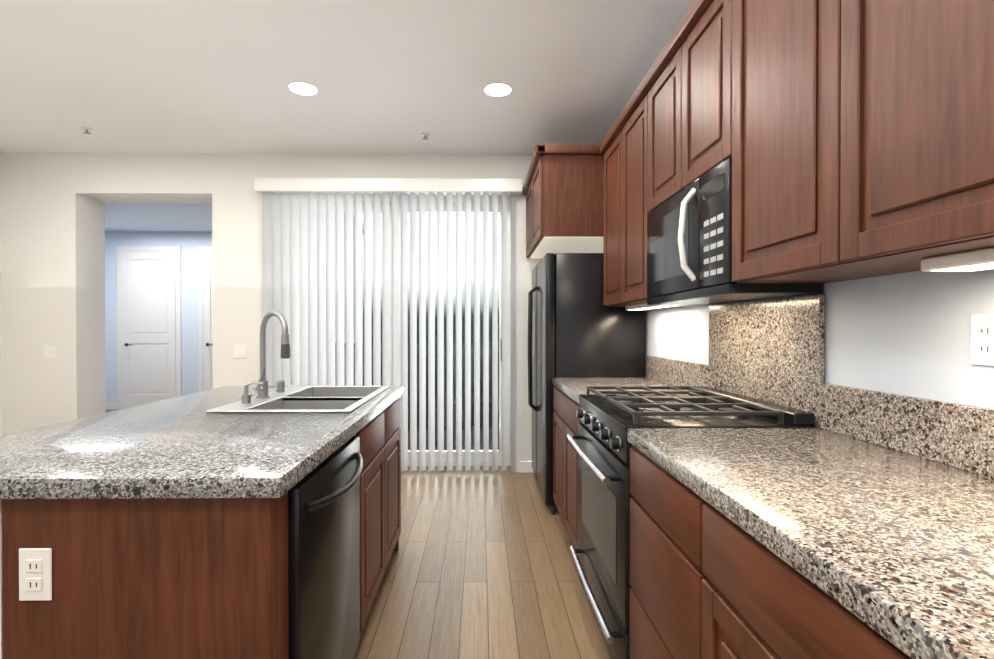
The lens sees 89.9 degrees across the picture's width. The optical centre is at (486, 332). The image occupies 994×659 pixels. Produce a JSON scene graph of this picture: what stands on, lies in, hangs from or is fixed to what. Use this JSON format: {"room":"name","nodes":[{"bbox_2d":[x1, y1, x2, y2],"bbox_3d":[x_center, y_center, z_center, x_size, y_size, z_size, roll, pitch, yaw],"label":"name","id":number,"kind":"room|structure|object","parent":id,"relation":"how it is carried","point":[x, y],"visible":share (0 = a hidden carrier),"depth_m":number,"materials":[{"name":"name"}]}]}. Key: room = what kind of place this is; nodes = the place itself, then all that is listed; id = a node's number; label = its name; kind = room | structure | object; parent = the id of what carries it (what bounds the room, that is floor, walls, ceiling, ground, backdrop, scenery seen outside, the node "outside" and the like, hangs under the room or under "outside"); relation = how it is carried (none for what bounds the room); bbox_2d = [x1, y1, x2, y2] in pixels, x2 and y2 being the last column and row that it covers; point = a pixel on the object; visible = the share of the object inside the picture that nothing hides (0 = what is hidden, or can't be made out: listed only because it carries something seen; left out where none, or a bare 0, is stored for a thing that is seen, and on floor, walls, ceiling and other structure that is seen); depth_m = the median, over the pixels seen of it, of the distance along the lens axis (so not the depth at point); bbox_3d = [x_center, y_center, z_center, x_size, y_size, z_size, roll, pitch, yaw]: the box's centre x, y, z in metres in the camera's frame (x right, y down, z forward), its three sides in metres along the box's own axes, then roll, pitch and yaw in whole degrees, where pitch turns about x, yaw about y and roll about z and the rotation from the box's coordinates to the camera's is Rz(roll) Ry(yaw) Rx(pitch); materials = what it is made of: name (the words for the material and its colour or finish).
{"room":"kitchen","nodes":[
{"label":"kitchen","id":0,"kind":"room"},
{"bbox_2d":[0,226,1,435],"bbox_3d":[-4.171,-0.136,0.666,0.150,2.740,7.160,0,0,-1],"label":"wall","id":1,"kind":"structure","parent":0,"point":[0,346],"depth_m":4.24,"materials":[{"name":"beige paint"}]},
{"bbox_2d":[0,499,2,658],"bbox_3d":[-1.123,0.790,1.937,0.110,0.871,1.700,0,0,-1],"label":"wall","id":2,"kind":"structure","parent":0,"point":[1,625],"depth_m":1.09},
{"bbox_2d":[105,232,362,402],"bbox_3d":[-4.205,-0.182,7.746,4.540,2.740,0.120,0,0,-1],"label":"wall","id":3,"kind":"structure","parent":0,"point":[189,243],"depth_m":7.68,"materials":[{"name":"white paint"}]},
{"bbox_2d":[106,403,117,409],"bbox_3d":[-4.204,1.138,7.687,4.298,0.099,0.013,0,0,-1],"label":"baseboard","id":4,"kind":"structure","parent":3,"relation":"attached to","point":[109,406],"depth_m":7.66,"materials":[{"name":"white"}]},
{"bbox_2d":[117,246,180,409],"bbox_3d":[-5.184,-0.070,7.640,0.970,2.514,0.069,0,0,-1],"label":"hall door","id":5,"kind":"structure","parent":3,"relation":"in","point":[148,324],"depth_m":7.66,"materials":[{"name":"white wood"}]},
{"bbox_2d":[198,246,212,391],"bbox_3d":[-3.944,-0.070,7.654,0.970,2.514,0.069,0,0,-1],"label":"hall door","id":6,"kind":"structure","parent":3,"relation":"in","point":[205,329],"depth_m":7.66,"materials":[{"name":"white wood"}]},
{"bbox_2d":[0,153,540,471],"bbox_3d":[-1.535,-0.161,4.441,5.507,2.740,0.330,0,0,-1],"label":"wall","id":7,"kind":"structure","parent":0,"point":[52,215],"depth_m":4.26,"materials":[{"name":"beige paint"}]},
{"bbox_2d":[44,345,57,357],"bbox_3d":[-3.716,0.165,4.249,0.116,0.114,0.008,0,0,-1],"label":"switch plate","id":8,"kind":"object","parent":7,"relation":"attached to","point":[50,351],"visible":1,"depth_m":4.25,"materials":[{"name":"white plastic"}]},
{"bbox_2d":[233,345,246,357],"bbox_3d":[-2.106,0.165,4.267,0.116,0.114,0.008,0,0,-1],"label":"switch plate","id":9,"kind":"object","parent":7,"relation":"attached to","point":[240,351],"visible":1,"depth_m":4.27,"materials":[{"name":"white plastic"}]},
{"bbox_2d":[254,177,521,472],"bbox_3d":[-0.810,-0.054,4.192,2.220,2.460,0.105,0,0,-1],"label":"vertical blinds","id":10,"kind":"object","parent":7,"relation":"attached to","point":[289,230],"visible":0.9,"depth_m":4.21,"materials":[{"name":"white plastic"}]},
{"bbox_2d":[299,196,510,465],"bbox_3d":[-0.794,-0.011,4.520,2.046,2.436,0.130,0,0,-1],"label":"sliding glass door","id":11,"kind":"structure","parent":7,"relation":"in","point":[500,332],"depth_m":4.50,"materials":[{"name":"clear glass"}]},
{"bbox_2d":[335,343,498,449],"bbox_3d":[-0.429,0.718,5.425,2.900,1.170,1.598,0,0,-1],"label":"balcony","id":12,"kind":"object","parent":7,"relation":"attached to","point":[472,397],"depth_m":5.83,"materials":[{"name":"grey concrete"}]},
{"bbox_2d":[520,461,533,472],"bbox_3d":[0.682,1.160,4.303,0.776,0.099,0.013,0,0,-1],"label":"baseboard","id":13,"kind":"structure","parent":7,"relation":"attached to","point":[525,466],"depth_m":4.29,"materials":[{"name":"white"}]},
{"bbox_2d":[299,214,354,385],"bbox_3d":[-1.977,-0.172,6.146,0.120,2.740,3.090,0,0,-1],"label":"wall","id":14,"kind":"structure","parent":0,"point":[317,214],"depth_m":6.35,"materials":[{"name":"white paint"}]},
{"bbox_2d":[0,0,693,234],"bbox_3d":[-2.603,-1.568,2.495,7.787,0.100,10.800,0,0,-1],"label":"ceiling","id":15,"kind":"structure","parent":0,"point":[219,76],"depth_m":2.95,"materials":[{"name":"white paint"}]},
{"bbox_2d":[81,127,92,133],"bbox_3d":[-2.990,-1.509,3.731,0.070,0.034,0.070,0,0,-1],"label":"sprinkler","id":16,"kind":"object","parent":15,"relation":"attached to","point":[87,130],"visible":1,"depth_m":3.72,"materials":[{"name":"white metal"}]},
{"bbox_2d":[288,81,317,95],"bbox_3d":[-1.139,-1.518,3.102,0.178,0.007,0.178,0,0,-1],"label":"recessed light","id":17,"kind":"object","parent":15,"relation":"in","point":[303,88],"visible":1,"depth_m":3.10,"materials":[{"name":"white plastic"}]},
{"bbox_2d":[421,133,429,139],"bbox_3d":[-0.467,-1.509,3.839,0.070,0.034,0.070,0,0,-1],"label":"sprinkler","id":18,"kind":"object","parent":15,"relation":"attached to","point":[425,135],"visible":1,"depth_m":3.83,"materials":[{"name":"white metal"}]},
{"bbox_2d":[484,82,511,96],"bbox_3d":[0.074,-1.518,3.115,0.178,0.007,0.178,0,0,-1],"label":"recessed light","id":19,"kind":"object","parent":15,"relation":"in","point":[498,89],"visible":1,"depth_m":3.11,"materials":[{"name":"white plastic"}]},
{"bbox_2d":[353,466,609,658],"bbox_3d":[-1.494,1.273,0.871,5.607,0.080,7.490,0,0,-1],"label":"floor","id":20,"kind":"structure","parent":0,"point":[481,565],"depth_m":2.46,"materials":[{"name":"brown wood"}]},
{"bbox_2d":[2,422,369,658],"bbox_3d":[-0.758,0.792,1.487,0.606,0.874,0.792,0,0,-1],"label":"base cabinet","id":21,"kind":"object","parent":20,"relation":"on","point":[184,578],"depth_m":1.09,"materials":[{"name":"brown wood"}]},
{"bbox_2d":[19,548,51,600],"bbox_3d":[-0.980,0.526,1.082,0.070,0.114,0.008,0,0,-1],"label":"outlet","id":22,"kind":"object","parent":21,"relation":"attached to","point":[35,574],"visible":1,"depth_m":1.08,"materials":[{"name":"white plastic"}]},
{"bbox_2d":[288,436,362,658],"bbox_3d":[-0.713,0.798,1.496,0.637,0.854,0.604,0,0,-1],"label":"dishwasher","id":23,"kind":"object","parent":20,"relation":"on","point":[324,559],"visible":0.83,"depth_m":1.40,"materials":[{"name":"black"}]},
{"bbox_2d":[370,406,389,609],"bbox_3d":[-0.764,0.788,2.073,0.606,0.874,0.535,0,0,-1],"label":"base cabinet","id":24,"kind":"object","parent":20,"relation":"on","point":[380,425],"depth_m":2.17,"materials":[{"name":"brown wood"}]},
{"bbox_2d":[390,398,400,558],"bbox_3d":[-0.769,0.785,2.508,0.606,0.874,0.566,0,0,-1],"label":"base cabinet","id":25,"kind":"object","parent":20,"relation":"on","point":[395,408],"depth_m":2.58,"materials":[{"name":"brown wood"}]},
{"bbox_2d":[0,386,403,498],"bbox_3d":[-0.952,0.328,1.934,1.002,0.045,1.744,0,0,-1],"label":"countertop","id":26,"kind":"structure","parent":25,"relation":"on","point":[186,446],"depth_m":1.32,"materials":[{"name":"stone"}]},
{"bbox_2d":[242,311,289,402],"bbox_3d":[-0.945,0.098,2.275,0.189,0.392,0.398,0,0,-1],"label":"faucet set","id":27,"kind":"object","parent":26,"relation":"on","point":[262,387],"visible":1,"depth_m":2.21,"materials":[{"name":"silver metal"}]},
{"bbox_2d":[205,386,389,412],"bbox_3d":[-0.799,0.434,2.318,0.550,0.278,0.840,0,0,-1],"label":"double-bowl sink","id":28,"kind":"object","parent":26,"relation":"in","point":[320,399],"visible":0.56,"depth_m":2.30,"materials":[{"name":"silver metal"}]},
{"bbox_2d":[553,387,581,556],"bbox_3d":[0.765,0.783,2.844,0.638,0.874,0.889,0,0,-1],"label":"base cabinet","id":29,"kind":"object","parent":20,"relation":"on","point":[566,420],"visible":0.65,"depth_m":2.79,"materials":[{"name":"brown wood"}]},
{"bbox_2d":[528,253,644,514],"bbox_3d":[0.690,0.341,3.777,0.732,1.745,0.935,0,0,-1],"label":"refrigerator","id":30,"kind":"object","parent":20,"relation":"on","point":[577,328],"visible":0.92,"depth_m":3.31,"materials":[{"name":"black metal"}]},
{"bbox_2d":[629,447,688,658],"bbox_3d":[0.782,0.793,1.320,0.638,0.874,0.583,0,0,-1],"label":"base cabinet","id":31,"kind":"object","parent":20,"relation":"on","point":[659,503],"depth_m":1.34,"materials":[{"name":"brown wood"}]},
{"bbox_2d":[567,386,814,658],"bbox_3d":[0.722,0.742,2.004,0.690,0.968,0.776,0,0,-1],"label":"gas range","id":32,"kind":"object","parent":20,"relation":"on","point":[603,445],"visible":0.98,"depth_m":1.81,"materials":[{"name":"black"}]},
{"bbox_2d":[689,489,856,658],"bbox_3d":[0.788,0.796,0.789,0.638,0.874,0.598,0,0,-1],"label":"base cabinet","id":33,"kind":"object","parent":20,"relation":"on","point":[708,581],"depth_m":0.88,"materials":[{"name":"brown wood"}]},
{"bbox_2d":[857,617,911,658],"bbox_3d":[0.794,0.800,0.248,0.638,0.874,0.718,0,0,-1],"label":"base cabinet","id":34,"kind":"object","parent":20,"relation":"on","point":[870,644],"depth_m":0.61,"materials":[{"name":"brown wood"}]},
{"bbox_2d":[552,294,993,658],"bbox_3d":[0.780,0.154,1.240,0.643,0.552,4.092,0,0,-1],"label":"countertop","id":35,"kind":"structure","parent":34,"relation":"on","point":[873,509],"depth_m":1.08,"materials":[{"name":"stone"}]},
{"bbox_2d":[645,269,993,408],"bbox_3d":[1.184,-0.137,0.891,0.150,2.740,7.490,0,0,-1],"label":"wall","id":36,"kind":"structure","parent":0,"point":[908,334],"depth_m":1.34,"materials":[{"name":"white paint"}]},
{"bbox_2d":[531,144,602,251],"bbox_3d":[0.713,-0.932,3.560,0.725,0.595,0.566,0,0,-1],"label":"upper cabinet","id":37,"kind":"object","parent":36,"relation":"attached to","point":[567,180],"depth_m":3.28,"materials":[{"name":"brown wood"}]},
{"bbox_2d":[599,124,614,306],"bbox_3d":[0.927,-0.697,3.033,0.309,1.058,0.495,0,0,-1],"label":"upper cabinet","id":38,"kind":"object","parent":36,"relation":"attached to","point":[607,245],"depth_m":3.12,"materials":[{"name":"brown wood"}]},
{"bbox_2d":[615,80,649,306],"bbox_3d":[0.932,-0.695,2.625,0.309,1.058,0.552,0,0,-1],"label":"upper cabinet","id":39,"kind":"object","parent":36,"relation":"attached to","point":[630,222],"depth_m":2.69,"materials":[{"name":"brown wood"}]},
{"bbox_2d":[625,303,679,309],"bbox_3d":[0.937,-0.152,2.838,0.100,0.028,0.653,0,0,-1],"label":"under-cabinet light","id":40,"kind":"object","parent":39,"relation":"attached to","point":[643,306],"depth_m":2.84,"materials":[{"name":"white plastic"}]},
{"bbox_2d":[643,40,670,215],"bbox_3d":[0.937,-0.898,2.176,0.309,0.645,0.459,0,0,-1],"label":"upper cabinet","id":41,"kind":"object","parent":36,"relation":"attached to","point":[657,82],"depth_m":2.26,"materials":[{"name":"brown wood"}]},
{"bbox_2d":[671,0,714,196],"bbox_3d":[0.941,-0.896,1.833,0.309,0.645,0.459,0,0,-1],"label":"upper cabinet","id":42,"kind":"object","parent":36,"relation":"attached to","point":[692,43],"depth_m":1.89,"materials":[{"name":"brown wood"}]},
{"bbox_2d":[647,158,823,304],"bbox_3d":[0.904,-0.351,2.007,0.376,0.442,0.792,0,0,-1],"label":"microwave","id":43,"kind":"object","parent":42,"relation":"attached to","point":[689,244],"visible":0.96,"depth_m":1.84,"materials":[{"name":"black metal"}]},
{"bbox_2d":[715,0,906,282],"bbox_3d":[0.946,-0.686,1.364,0.309,1.058,0.598,0,0,-1],"label":"upper cabinet","id":44,"kind":"object","parent":36,"relation":"attached to","point":[763,47],"depth_m":1.41,"materials":[{"name":"brown wood"}]},
{"bbox_2d":[811,0,993,271],"bbox_3d":[0.951,-0.683,0.882,0.309,1.058,0.599,0,0,-1],"label":"upper cabinet","id":45,"kind":"object","parent":36,"relation":"attached to","point":[853,139],"depth_m":0.97,"materials":[{"name":"brown wood"}]},
{"bbox_2d":[921,247,993,271],"bbox_3d":[0.963,-0.137,0.544,0.100,0.028,1.000,0,0,-1],"label":"under-cabinet light","id":46,"kind":"object","parent":45,"relation":"attached to","point":[978,260],"depth_m":0.96,"materials":[{"name":"white plastic"}]},
{"bbox_2d":[971,314,993,365],"bbox_3d":[1.102,0.016,1.097,0.008,0.114,0.070,0,0,-1],"label":"outlet","id":47,"kind":"object","parent":36,"relation":"attached to","point":[982,339],"visible":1,"depth_m":1.10,"materials":[{"name":"white plastic"}]},
{"label":"outside","id":48,"kind":"structure","parent":0,"visible":0},
{"bbox_2d":[354,213,498,429],"bbox_3d":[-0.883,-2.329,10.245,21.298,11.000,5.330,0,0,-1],"label":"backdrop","id":49,"kind":"structure","parent":48,"point":[463,279],"depth_m":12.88,"materials":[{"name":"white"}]}
]}

